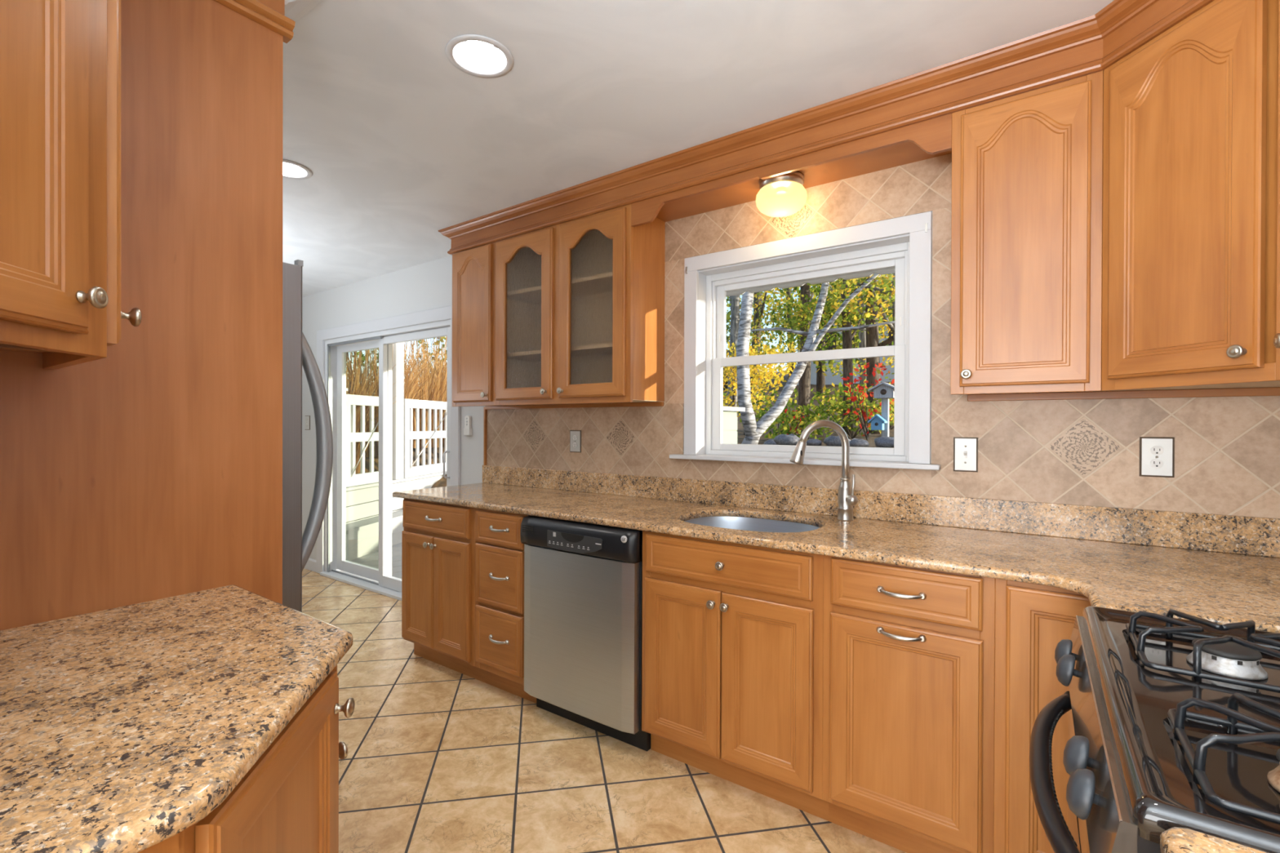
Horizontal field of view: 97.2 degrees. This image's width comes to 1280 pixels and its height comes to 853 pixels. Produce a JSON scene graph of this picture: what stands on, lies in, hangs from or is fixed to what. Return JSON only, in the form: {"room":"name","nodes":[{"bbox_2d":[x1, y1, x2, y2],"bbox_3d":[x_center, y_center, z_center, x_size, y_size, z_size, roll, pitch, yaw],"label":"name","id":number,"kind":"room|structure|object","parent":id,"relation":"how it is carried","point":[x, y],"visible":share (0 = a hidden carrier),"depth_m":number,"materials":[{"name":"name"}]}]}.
{"room":"kitchen","nodes":[
{"label":"kitchen","id":0,"kind":"room"},
{"bbox_2d":[302,568,906,852],"bbox_3d":[-2.692,1.339,0.907,7.265,0.120,6.690,0,0,35],"label":"floor","id":1,"kind":"structure","parent":0,"point":[440,758],"depth_m":2.02,"materials":[{"name":"beige tile"}]},
{"bbox_2d":[0,0,295,631],"bbox_3d":[-1.093,0.061,1.129,0.048,2.442,0.728,0,0,35],"label":"end panel","id":2,"kind":"object","parent":1,"relation":"on","point":[150,469],"visible":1,"depth_m":1.24,"materials":[{"name":"brown wood"}]},
{"bbox_2d":[137,664,355,852],"bbox_3d":[-0.789,0.843,0.851,0.823,0.883,0.620,0,0,35],"label":"base cabinet","id":3,"kind":"object","parent":1,"relation":"on","point":[287,802],"visible":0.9,"depth_m":0.80,"materials":[{"name":"brown wood"}]},
{"bbox_2d":[0,584,352,852],"bbox_3d":[-0.778,0.386,0.835,0.856,0.029,0.609,0,0,35],"label":"countertop","id":4,"kind":"structure","parent":3,"relation":"on","point":[122,729],"depth_m":0.75,"materials":[{"name":"stone"}]},
{"bbox_2d":[282,259,333,612],"bbox_3d":[-1.435,0.412,1.486,0.908,1.697,0.844,0,0,35],"label":"refrigerator","id":5,"kind":"object","parent":1,"relation":"on","point":[297,548],"visible":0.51,"depth_m":1.47,"materials":[{"name":"grey metal"}]},
{"bbox_2d":[401,498,484,682],"bbox_3d":[-0.896,0.834,3.155,0.602,0.884,0.656,0,0,35],"label":"base cabinet","id":6,"kind":"object","parent":1,"relation":"on","point":[438,540],"visible":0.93,"depth_m":2.90,"materials":[{"name":"brown wood"}]},
{"bbox_2d":[474,507,536,703],"bbox_3d":[-0.495,0.836,2.874,0.377,0.884,0.656,0,0,35],"label":"base cabinet","id":7,"kind":"object","parent":1,"relation":"on","point":[499,566],"visible":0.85,"depth_m":2.63,"materials":[{"name":"brown wood"}]},
{"bbox_2d":[520,515,650,751],"bbox_3d":[-0.101,0.841,2.568,0.615,0.879,0.634,0,0,35],"label":"dishwasher","id":8,"kind":"object","parent":1,"relation":"on","point":[583,582],"visible":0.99,"depth_m":2.28,"materials":[{"name":"silver metal"}]},
{"bbox_2d":[639,530,642,731],"bbox_3d":[-0.081,0.795,2.594,0.608,0.772,0.568,0,0,35],"label":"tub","id":9,"kind":"object","parent":8,"relation":"in","point":[640,531],"depth_m":2.19,"materials":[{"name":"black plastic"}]},
{"bbox_2d":[641,515,828,821],"bbox_3d":[0.453,0.842,2.210,0.697,0.884,0.654,0,0,35],"label":"base cabinet","id":10,"kind":"object","parent":1,"relation":"on","point":[733,633],"visible":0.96,"depth_m":1.94,"materials":[{"name":"brown wood"}]},
{"bbox_2d":[822,555,995,852],"bbox_3d":[0.925,0.845,1.877,0.459,0.884,0.656,0,0,35],"label":"base cabinet","id":11,"kind":"object","parent":1,"relation":"on","point":[908,653],"visible":0.92,"depth_m":1.63,"materials":[{"name":"brown wood"}]},
{"bbox_2d":[993,578,1091,852],"bbox_3d":[1.468,0.849,1.515,0.847,0.884,0.626,0,0,35],"label":"base cabinet","id":12,"kind":"object","parent":1,"relation":"on","point":[1031,620],"visible":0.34,"depth_m":1.46,"materials":[{"name":"brown wood"}]},
{"bbox_2d":[392,482,1279,633],"bbox_3d":[0.249,0.384,2.224,3.668,0.029,0.870,0,0,35],"label":"countertop","id":13,"kind":"structure","parent":12,"relation":"on","point":[1219,588],"depth_m":1.70,"materials":[{"name":"stone"}]},
{"bbox_2d":[684,516,820,532],"bbox_3d":[0.435,0.496,2.239,0.632,0.191,0.488,0,0,35],"label":"sink","id":14,"kind":"object","parent":13,"relation":"in","point":[752,524],"visible":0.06,"depth_m":2.46,"materials":[{"name":"silver metal"}]},
{"bbox_2d":[789,419,857,520],"bbox_3d":[0.720,0.172,2.234,0.263,0.398,0.096,0,0,1],"label":"faucet","id":15,"kind":"object","parent":13,"relation":"on","point":[846,499],"visible":1,"depth_m":2.23,"materials":[{"name":"silver metal"}]},
{"bbox_2d":[482,465,1279,557],"bbox_3d":[0.493,0.313,2.570,3.668,0.112,0.014,0,0,35],"label":"granite splash","id":16,"kind":"object","parent":13,"relation":"on","point":[1231,534],"visible":1,"depth_m":2.08,"materials":[{"name":"beige stone"}]},
{"bbox_2d":[1029,606,1279,852],"bbox_3d":[0.943,0.782,0.708,0.750,0.900,0.759,0,0,35],"label":"gas range","id":17,"kind":"object","parent":1,"relation":"on","point":[1173,722],"visible":1,"depth_m":0.73,"materials":[{"name":"black metal"}]},
{"bbox_3d":[0.589,0.851,0.099,0.650,0.884,0.620,0,0,35],"label":"base cabinet","id":18,"kind":"object","parent":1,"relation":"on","visible":0},
{"bbox_2d":[1160,826,1268,852],"bbox_3d":[0.590,0.394,0.095,0.665,0.029,0.643,0,0,35],"label":"countertop","id":19,"kind":"structure","parent":18,"relation":"on","point":[1175,839],"depth_m":0.51,"materials":[{"name":"stone"}]},
{"bbox_2d":[282,0,1114,297],"bbox_3d":[-2.680,-1.248,0.901,7.265,0.229,6.700,0,0,35],"label":"ceiling","id":20,"kind":"structure","parent":0,"point":[401,145],"depth_m":1.93,"materials":[{"name":"paint"}]},
{"bbox_2d":[282,159,312,179],"bbox_3d":[-1.594,-1.214,2.540,0.208,0.117,0.208,0,0,35],"label":"recessed light","id":21,"kind":"object","parent":20,"relation":"in","point":[291,170],"visible":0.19,"depth_m":2.61,"materials":[{"name":"white paint"}]},
{"bbox_2d":[284,0,321,22],"bbox_3d":[-1.308,-1.119,1.778,1.045,0.091,0.102,0,0,35],"label":"trim","id":22,"kind":"structure","parent":20,"relation":"attached to","point":[295,10],"depth_m":1.52,"materials":[{"name":"white paint"}]},
{"bbox_2d":[444,34,514,78],"bbox_3d":[-0.503,-1.216,1.774,0.208,0.117,0.208,0,0,35],"label":"recessed light","id":23,"kind":"object","parent":20,"relation":"in","point":[483,55],"visible":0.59,"depth_m":1.82,"materials":[{"name":"white paint"}]},
{"bbox_2d":[302,88,1103,559],"bbox_3d":[-0.806,0.027,3.583,7.265,2.496,0.140,0,0,35],"label":"wall","id":24,"kind":"structure","parent":0,"point":[427,286],"depth_m":4.33,"materials":[{"name":"white paint"}]},
{"bbox_2d":[305,415,310,430],"bbox_3d":[-2.948,-0.034,4.991,0.090,0.126,0.016,0,0,35],"label":"light switch","id":25,"kind":"object","parent":24,"relation":"attached to","point":[307,417],"visible":1,"depth_m":4.99,"materials":[{"name":"grey plastic"}]},
{"bbox_2d":[304,557,316,572],"bbox_3d":[-2.334,1.215,4.563,3.350,0.100,0.014,0,0,35],"label":"baseboard","id":26,"kind":"structure","parent":24,"relation":"attached to","point":[311,565],"depth_m":4.93,"materials":[{"name":"white paint"}]},
{"bbox_2d":[316,305,460,600],"bbox_3d":[-1.962,0.223,4.370,1.934,2.088,0.180,0,0,35],"label":"door","id":27,"kind":"structure","parent":24,"relation":"in","point":[331,563],"depth_m":4.42,"materials":[{"name":"white paint"}]},
{"bbox_2d":[463,415,471,435],"bbox_3d":[-1.132,-0.007,3.710,0.058,0.130,0.026,0,0,35],"label":"remote","id":28,"kind":"object","parent":24,"relation":"attached to","point":[468,419],"visible":1,"depth_m":3.70,"materials":[{"name":"white plastic"}]},
{"bbox_2d":[452,242,517,406],"bbox_3d":[-0.892,-0.590,3.342,0.385,0.945,0.339,0,0,35],"label":"upper cabinet","id":29,"kind":"object","parent":24,"relation":"attached to","point":[473,270],"visible":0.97,"depth_m":3.22,"materials":[{"name":"brown wood"}]},
{"bbox_2d":[495,204,665,405],"bbox_3d":[-0.354,-0.587,2.965,0.930,0.945,0.339,0,0,35],"label":"upper cabinet","id":30,"kind":"object","parent":24,"relation":"attached to","point":[580,303],"visible":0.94,"depth_m":2.78,"materials":[{"name":"brown wood"}]},
{"bbox_2d":[631,113,951,226],"bbox_3d":[0.574,-0.987,2.343,1.301,0.136,0.290,0,0,35],"label":"valance","id":31,"kind":"object","parent":24,"relation":"attached to","point":[931,138],"visible":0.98,"depth_m":2.21,"materials":[{"name":"brown wood"}]},
{"bbox_2d":[755,171,807,217],"bbox_3d":[0.585,-0.952,2.337,0.208,0.142,0.208,0,0,35],"label":"flush light","id":32,"kind":"object","parent":31,"relation":"attached to","point":[784,195],"visible":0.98,"depth_m":2.27,"materials":[{"name":"glass"}]},
{"bbox_2d":[669,211,940,470],"bbox_3d":[0.682,-0.329,2.508,1.183,0.978,0.190,0,0,35],"label":"window","id":33,"kind":"structure","parent":24,"relation":"in","point":[904,243],"depth_m":2.44,"materials":[{"name":"white paint"}]},
{"bbox_2d":[726,266,895,296],"bbox_3d":[-0.798,-1.036,4.425,9.600,0.145,1.210,0,0,35],"label":"eave","id":34,"kind":"object","parent":24,"relation":"attached to","point":[890,270],"visible":0.09,"depth_m":3.75,"materials":[{"name":"white paint"}]},
{"bbox_2d":[437,0,1213,254],"bbox_3d":[0.124,-1.095,2.294,3.362,0.160,0.897,0,0,35],"label":"crown molding","id":35,"kind":"structure","parent":24,"relation":"attached to","point":[1091,44],"depth_m":1.97,"materials":[{"name":"brown wood"}]},
{"bbox_2d":[483,386,1279,465],"bbox_3d":[0.500,0.068,2.566,3.658,0.378,0.024,0,0,35],"label":"trim","id":36,"kind":"structure","parent":24,"relation":"attached to","point":[1273,391],"depth_m":1.88,"materials":[{"name":"brown wood"}]},
{"bbox_2d":[486,153,1279,518],"bbox_3d":[0.512,-0.372,2.567,3.645,1.310,0.006,0,0,35],"label":"tile backsplash","id":37,"kind":"structure","parent":24,"relation":"attached to","point":[1071,451],"depth_m":2.12,"materials":[{"name":"beige tile"}]},
{"bbox_2d":[569,430,581,452],"bbox_3d":[-0.364,0.083,3.175,0.083,0.125,0.008,0,0,35],"label":"power outlet","id":38,"kind":"object","parent":37,"relation":"attached to","point":[575,435],"visible":1,"depth_m":3.17,"materials":[{"name":"grey plastic"}]},
{"bbox_2d":[953,436,977,471],"bbox_3d":[1.197,0.103,2.075,0.078,0.127,0.016,0,0,35],"label":"light switch","id":39,"kind":"object","parent":37,"relation":"attached to","point":[965,449],"visible":1,"depth_m":2.08,"materials":[{"name":"grey plastic"}]},
{"bbox_2d":[1139,436,1174,477],"bbox_3d":[1.629,0.096,1.777,0.082,0.126,0.008,0,0,35],"label":"power outlet","id":40,"kind":"object","parent":37,"relation":"attached to","point":[1157,454],"visible":1,"depth_m":1.77,"materials":[{"name":"grey plastic"}]},
{"bbox_2d":[1150,445,1164,455],"bbox_3d":[1.627,0.076,1.775,0.032,0.029,0.002,0,0,35],"label":"socket","id":41,"kind":"object","parent":40,"relation":"attached to","point":[1154,450],"depth_m":1.77,"materials":[{"name":"white plastic"}]},
{"bbox_2d":[1150,458,1164,468],"bbox_3d":[1.627,0.117,1.775,0.032,0.029,0.002,0,0,35],"label":"socket","id":42,"kind":"object","parent":40,"relation":"attached to","point":[1154,463],"depth_m":1.77,"materials":[{"name":"white plastic"}]},
{"bbox_2d":[950,70,1103,395],"bbox_3d":[1.249,-0.577,1.840,0.385,0.945,0.339,0,0,35],"label":"upper cabinet","id":43,"kind":"object","parent":24,"relation":"attached to","point":[1026,224],"visible":0.94,"depth_m":1.72,"materials":[{"name":"brown wood"}]},
{"bbox_2d":[1098,0,1279,391],"bbox_3d":[1.582,-0.574,1.455,0.601,0.945,0.601,0,0,35],"label":"upper cabinet","id":44,"kind":"object","parent":24,"relation":"attached to","point":[1191,211],"visible":0.95,"depth_m":1.39,"materials":[{"name":"brown wood"}]},
{"bbox_3d":[-2.883,0.026,1.864,5.540,2.496,0.120,0,0,35],"label":"wall","id":45,"kind":"structure","parent":0,"visible":0},
{"bbox_2d":[0,0,141,369],"bbox_3d":[-0.906,-0.629,0.776,0.705,1.042,0.371,0,0,35],"label":"upper cabinet","id":46,"kind":"object","parent":45,"relation":"attached to","point":[60,60],"visible":1,"depth_m":0.78,"materials":[{"name":"brown wood"}]},
{"bbox_3d":[0.185,0.049,-1.199,0.150,2.496,6.550,0,0,35],"label":"wall","id":47,"kind":"structure","parent":0,"visible":0},
{"bbox_2d":[1273,333,1279,348],"bbox_3d":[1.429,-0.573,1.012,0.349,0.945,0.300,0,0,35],"label":"cabinet knob","id":48,"kind":"object","parent":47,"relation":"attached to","point":[1277,338],"visible":1,"depth_m":1.18,"materials":[{"name":"silver metal"}]},
{"label":"outside","id":49,"kind":"structure","parent":0,"visible":0},
{"bbox_2d":[359,371,894,488],"bbox_3d":[9.687,-1.061,20.761,40.000,5.610,40.000,0,0,35],"label":"ground","id":50,"kind":"structure","parent":49,"point":[442,482],"depth_m":11.38,"materials":[{"name":"green plant"}]},
{"bbox_2d":[346,348,378,391],"bbox_3d":[-6.919,-1.476,12.401,3.124,3.589,2.833,0,0,35],"label":"tree","id":51,"kind":"object","parent":50,"relation":"on","point":[362,355],"visible":0.02,"depth_m":12.54,"materials":[{"name":"green plant"}]},
{"bbox_2d":[350,542,401,578],"bbox_3d":[-1.692,1.549,6.662,4.792,0.420,3.840,0,0,35],"label":"deck","id":52,"kind":"object","parent":50,"relation":"on","point":[371,559],"visible":0.02,"depth_m":5.64,"materials":[{"name":"grey paint"}]},
{"bbox_2d":[345,471,446,560],"bbox_3d":[-2.918,0.985,7.304,0.660,0.694,3.400,0,0,10],"label":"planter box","id":53,"kind":"object","parent":52,"relation":"on","point":[362,500],"visible":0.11,"depth_m":6.17,"materials":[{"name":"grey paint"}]},
{"bbox_2d":[346,394,378,487],"bbox_3d":[-3.064,0.148,6.348,0.071,0.984,0.830,0,0,10],"label":"deck railing","id":54,"kind":"object","parent":53,"relation":"on","point":[353,478],"visible":0.62,"depth_m":6.20,"materials":[{"name":"grey paint"}]},
{"bbox_2d":[346,349,397,473],"bbox_3d":[-3.628,-0.492,6.598,1.583,2.296,1.529,0,0,-22],"label":"ornamental grass","id":55,"kind":"object","parent":53,"relation":"in","point":[362,390],"depth_m":6.60,"materials":[{"name":"plant"}]},
{"bbox_2d":[391,342,404,479],"bbox_3d":[-2.975,-0.354,6.884,0.100,1.984,0.160,0,0,10],"label":"porch post","id":56,"kind":"object","parent":53,"relation":"on","point":[397,371],"visible":0.57,"depth_m":6.83,"materials":[{"name":"grey paint"}]},
{"bbox_2d":[404,398,446,477],"bbox_3d":[-2.842,0.143,7.629,0.071,0.984,1.230,0,0,10],"label":"deck railing","id":57,"kind":"object","parent":53,"relation":"on","point":[410,470],"visible":0.76,"depth_m":7.46,"materials":[{"name":"grey paint"}]},
{"bbox_2d":[346,336,447,457],"bbox_3d":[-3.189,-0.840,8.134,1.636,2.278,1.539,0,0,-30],"label":"ornamental grass","id":58,"kind":"object","parent":50,"relation":"on","point":[440,388],"depth_m":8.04,"materials":[{"name":"plant"}]},
{"bbox_2d":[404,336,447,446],"bbox_3d":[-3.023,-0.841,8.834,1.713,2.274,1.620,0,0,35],"label":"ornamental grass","id":59,"kind":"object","parent":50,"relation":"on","point":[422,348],"depth_m":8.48,"materials":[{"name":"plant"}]},
{"bbox_2d":[413,336,447,368],"bbox_3d":[-3.270,-1.667,13.787,4.449,3.986,3.299,0,0,-10],"label":"tree","id":60,"kind":"object","parent":50,"relation":"on","point":[444,337],"visible":0.02,"depth_m":13.19,"materials":[{"name":"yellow plant"}]},
{"bbox_2d":[416,337,447,392],"bbox_3d":[-3.092,-0.848,9.539,1.665,2.284,1.599,0,0,35],"label":"ornamental grass","id":61,"kind":"object","parent":50,"relation":"on","point":[438,338],"depth_m":9.22,"materials":[{"name":"plant"}]},
{"bbox_2d":[722,406,745,444],"bbox_3d":[0.225,0.822,4.333,1.000,1.934,0.550,0,0,35],"label":"shed","id":62,"kind":"object","parent":50,"relation":"on","point":[729,413],"visible":0.03,"depth_m":4.15,"materials":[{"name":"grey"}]},
{"bbox_2d":[723,291,777,390],"bbox_3d":[3.862,-5.896,25.711,5.403,8.608,2.980,0,0,35],"label":"tree","id":63,"kind":"object","parent":50,"relation":"on","point":[771,340],"visible":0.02,"depth_m":25.88,"materials":[{"name":"green plant"}]},
{"bbox_2d":[725,294,777,406],"bbox_3d":[1.547,-2.727,9.922,2.242,6.004,2.569,0,0,35],"label":"tree","id":64,"kind":"object","parent":50,"relation":"on","point":[734,300],"visible":0.03,"depth_m":9.80,"materials":[{"name":"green plant"}]},
{"bbox_2d":[725,293,780,342],"bbox_3d":[4.214,-5.603,23.127,5.652,8.605,2.724,0,0,44],"label":"tree","id":65,"kind":"object","parent":50,"relation":"on","point":[728,314],"visible":0.09,"depth_m":22.84,"materials":[{"name":"green plant"}]},
{"bbox_2d":[722,342,795,417],"bbox_3d":[1.449,-0.467,8.404,1.650,1.566,1.205,0,0,35],"label":"tree","id":66,"kind":"object","parent":50,"relation":"on","point":[768,376],"visible":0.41,"depth_m":8.18,"materials":[{"name":"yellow plant"}]},
{"bbox_2d":[762,439,777,444],"bbox_3d":[1.633,0.226,6.806,0.294,0.150,0.207,0,0,35],"label":"boulder","id":67,"kind":"object","parent":50,"relation":"on","point":[771,442],"visible":0.24,"depth_m":6.76,"materials":[{"name":"grey stone"}]},
{"bbox_2d":[722,284,822,435],"bbox_3d":[2.422,-2.752,11.655,2.741,6.011,2.627,0,0,35],"label":"tree","id":68,"kind":"object","parent":50,"relation":"on","point":[758,307],"visible":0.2,"depth_m":11.49,"materials":[{"name":"green plant"}]},
{"bbox_2d":[722,383,843,431],"bbox_3d":[2.979,-0.387,12.281,2.792,1.102,2.882,0,0,3],"label":"shrub","id":69,"kind":"object","parent":50,"relation":"on","point":[789,401],"visible":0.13,"depth_m":12.12,"materials":[{"name":"green plant"}]},
{"bbox_2d":[773,433,799,445],"bbox_3d":[1.679,0.166,6.442,0.330,0.166,0.233,0,0,35],"label":"boulder","id":70,"kind":"object","parent":50,"relation":"on","point":[781,439],"visible":0.66,"depth_m":6.36,"materials":[{"name":"grey stone"}]},
{"bbox_2d":[755,404,833,439],"bbox_3d":[2.382,-0.011,8.795,1.264,0.688,1.306,0,0,35],"label":"shrub","id":71,"kind":"object","parent":50,"relation":"on","point":[784,428],"visible":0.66,"depth_m":8.68,"materials":[{"name":"green plant"}]},
{"bbox_2d":[780,408,808,435],"bbox_3d":[2.584,0.007,9.544,0.442,0.634,0.507,0,0,-8],"label":"shrub","id":72,"kind":"object","parent":50,"relation":"on","point":[785,410],"visible":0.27,"depth_m":9.50,"materials":[{"name":"green plant"}]},
{"bbox_2d":[752,283,840,388],"bbox_3d":[6.710,-5.738,23.615,4.319,8.610,3.498,0,0,6],"label":"tree","id":73,"kind":"object","parent":50,"relation":"on","point":[788,316],"visible":0.09,"depth_m":23.39,"materials":[{"name":"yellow plant"}]},
{"bbox_2d":[737,276,880,439],"bbox_3d":[2.858,-2.695,10.053,2.539,6.006,3.294,0,0,-28],"label":"tree","id":74,"kind":"object","parent":50,"relation":"on","point":[804,384],"visible":0.24,"depth_m":9.87,"materials":[{"name":"green plant"}]},
{"bbox_2d":[806,439,822,445],"bbox_3d":[1.966,0.188,6.386,0.181,0.099,0.130,0,0,17],"label":"boulder","id":75,"kind":"object","parent":50,"relation":"on","point":[810,442],"visible":0.72,"depth_m":6.34,"materials":[{"name":"grey stone"}]},
{"bbox_2d":[736,273,895,444],"bbox_3d":[2.570,-1.486,7.969,3.166,3.697,2.350,0,0,35],"label":"tree","id":76,"kind":"object","parent":50,"relation":"on","point":[753,429],"visible":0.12,"depth_m":7.45,"materials":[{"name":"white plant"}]},
{"bbox_2d":[765,273,895,438],"bbox_3d":[3.215,-2.783,9.044,2.820,6.003,2.675,0,0,35],"label":"tree","id":77,"kind":"object","parent":50,"relation":"on","point":[847,336],"visible":0.14,"depth_m":8.94,"materials":[{"name":"green plant"}]},
{"bbox_2d":[772,273,893,434],"bbox_3d":[4.081,-2.848,10.020,3.484,6.006,2.729,0,0,35],"label":"tree","id":78,"kind":"object","parent":50,"relation":"on","point":[872,339],"visible":0.09,"depth_m":9.89,"materials":[{"name":"green plant"}]},
{"bbox_2d":[812,278,859,377],"bbox_3d":[7.096,-5.205,18.900,2.627,8.601,5.228,0,0,-44],"label":"tree","id":79,"kind":"object","parent":50,"relation":"on","point":[830,362],"visible":0.06,"depth_m":19.41,"materials":[{"name":"green plant"}]},
{"bbox_2d":[779,283,893,393],"bbox_3d":[6.779,-5.422,20.594,5.226,8.602,3.301,0,0,35],"label":"tree","id":80,"kind":"object","parent":50,"relation":"on","point":[820,378],"visible":0.06,"depth_m":20.65,"materials":[{"name":"green plant"}]},
{"bbox_2d":[822,435,850,446],"bbox_3d":[2.191,0.174,6.253,0.323,0.155,0.205,0,0,35],"label":"boulder","id":81,"kind":"object","parent":50,"relation":"on","point":[831,441],"visible":0.51,"depth_m":6.19,"materials":[{"name":"grey stone"}]},
{"bbox_2d":[793,283,894,385],"bbox_3d":[10.282,-3.952,25.152,5.700,4.500,5.800,0,0,35],"label":"house","id":82,"kind":"structure","parent":50,"relation":"on","point":[829,379],"depth_m":23.45,"materials":[{"name":"white"}]},
{"bbox_2d":[803,382,893,439],"bbox_3d":[3.216,-0.233,8.609,1.369,0.895,1.400,0,0,35],"label":"shrub","id":83,"kind":"object","parent":50,"relation":"on","point":[822,406],"visible":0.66,"depth_m":8.51,"materials":[{"name":"green plant"}]},
{"bbox_2d":[809,376,893,429],"bbox_3d":[4.920,-0.429,11.171,3.126,1.090,3.165,0,0,35],"label":"shrub","id":84,"kind":"object","parent":50,"relation":"on","point":[886,377],"visible":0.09,"depth_m":11.34,"materials":[{"name":"green plant"}]},
{"bbox_2d":[810,273,893,422],"bbox_3d":[4.841,-2.901,12.198,2.564,6.006,2.486,0,0,35],"label":"tree","id":85,"kind":"object","parent":50,"relation":"on","point":[863,344],"visible":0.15,"depth_m":11.90,"materials":[{"name":"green plant"}]},
{"bbox_2d":[848,438,869,447],"bbox_3d":[2.298,0.184,5.966,0.218,0.118,0.169,0,0,10],"label":"boulder","id":86,"kind":"object","parent":50,"relation":"on","point":[857,442],"visible":0.64,"depth_m":5.90,"materials":[{"name":"grey stone"}]},
{"bbox_2d":[831,272,895,428],"bbox_3d":[3.955,-2.784,8.158,3.208,6.010,2.188,0,0,35],"label":"tree","id":87,"kind":"object","parent":50,"relation":"on","point":[891,326],"visible":0.02,"depth_m":8.69,"materials":[{"name":"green plant"}]},
{"bbox_2d":[840,362,894,440],"bbox_3d":[3.225,-0.342,7.941,0.705,1.128,0.757,0,0,35],"label":"shrub","id":88,"kind":"object","parent":50,"relation":"on","point":[864,415],"visible":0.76,"depth_m":7.95,"materials":[{"name":"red plant"}]},
{"bbox_2d":[850,275,893,324],"bbox_3d":[5.123,-2.770,9.488,2.250,6.006,2.704,0,0,-38],"label":"tree","id":89,"kind":"object","parent":50,"relation":"on","point":[882,281],"visible":0.02,"depth_m":9.77,"materials":[{"name":"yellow plant"}]},
{"bbox_2d":[851,302,892,331],"bbox_3d":[9.655,-5.421,18.496,5.336,8.601,3.224,0,0,35],"label":"tree","id":90,"kind":"object","parent":50,"relation":"on","point":[889,303],"visible":0.02,"depth_m":18.80,"materials":[{"name":"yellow plant"}]},
{"bbox_2d":[853,313,894,364],"bbox_3d":[5.845,-3.019,11.802,2.328,6.012,3.246,0,0,-23],"label":"tree","id":91,"kind":"object","parent":50,"relation":"on","point":[882,326],"visible":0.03,"depth_m":12.55,"materials":[{"name":"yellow plant"}]},
{"bbox_2d":[865,398,894,425],"bbox_3d":[3.784,-0.181,7.637,1.390,0.777,1.468,0,0,6],"label":"shrub","id":92,"kind":"object","parent":50,"relation":"on","point":[891,423],"visible":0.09,"depth_m":7.74,"materials":[{"name":"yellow plant"}]},
{"bbox_2d":[874,436,893,447],"bbox_3d":[2.633,0.180,5.968,0.295,0.147,0.218,0,0,35],"label":"boulder","id":93,"kind":"object","parent":50,"relation":"on","point":[881,442],"visible":0.52,"depth_m":5.92,"materials":[{"name":"grey stone"}]},
{"bbox_2d":[881,398,888,436],"bbox_3d":[3.040,-0.026,6.357,0.585,0.593,0.070,0,0,35],"label":"post","id":94,"kind":"object","parent":50,"relation":"on","point":[885,402],"visible":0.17,"depth_m":6.47,"materials":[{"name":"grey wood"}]},
{"bbox_2d":[867,413,887,430],"bbox_3d":[2.723,-0.049,6.457,0.180,0.180,0.168,0,0,35],"label":"birdhouse","id":95,"kind":"object","parent":94,"relation":"attached to","point":[877,422],"visible":1,"depth_m":6.41,"materials":[{"name":"blue paint"}]},
{"bbox_2d":[867,382,894,399],"bbox_3d":[2.831,-0.416,6.503,0.315,0.180,0.294,0,0,35],"label":"birdhouse","id":96,"kind":"object","parent":94,"relation":"on","point":[882,390],"visible":0.93,"depth_m":6.42,"materials":[{"name":"grey wood"}]},
{"bbox_2d":[876,358,894,374],"bbox_3d":[5.233,-2.727,7.959,2.667,6.003,2.509,0,0,-16],"label":"tree","id":97,"kind":"object","parent":50,"relation":"on","point":[878,371],"visible":0.02,"depth_m":8.71,"materials":[{"name":"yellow plant"}]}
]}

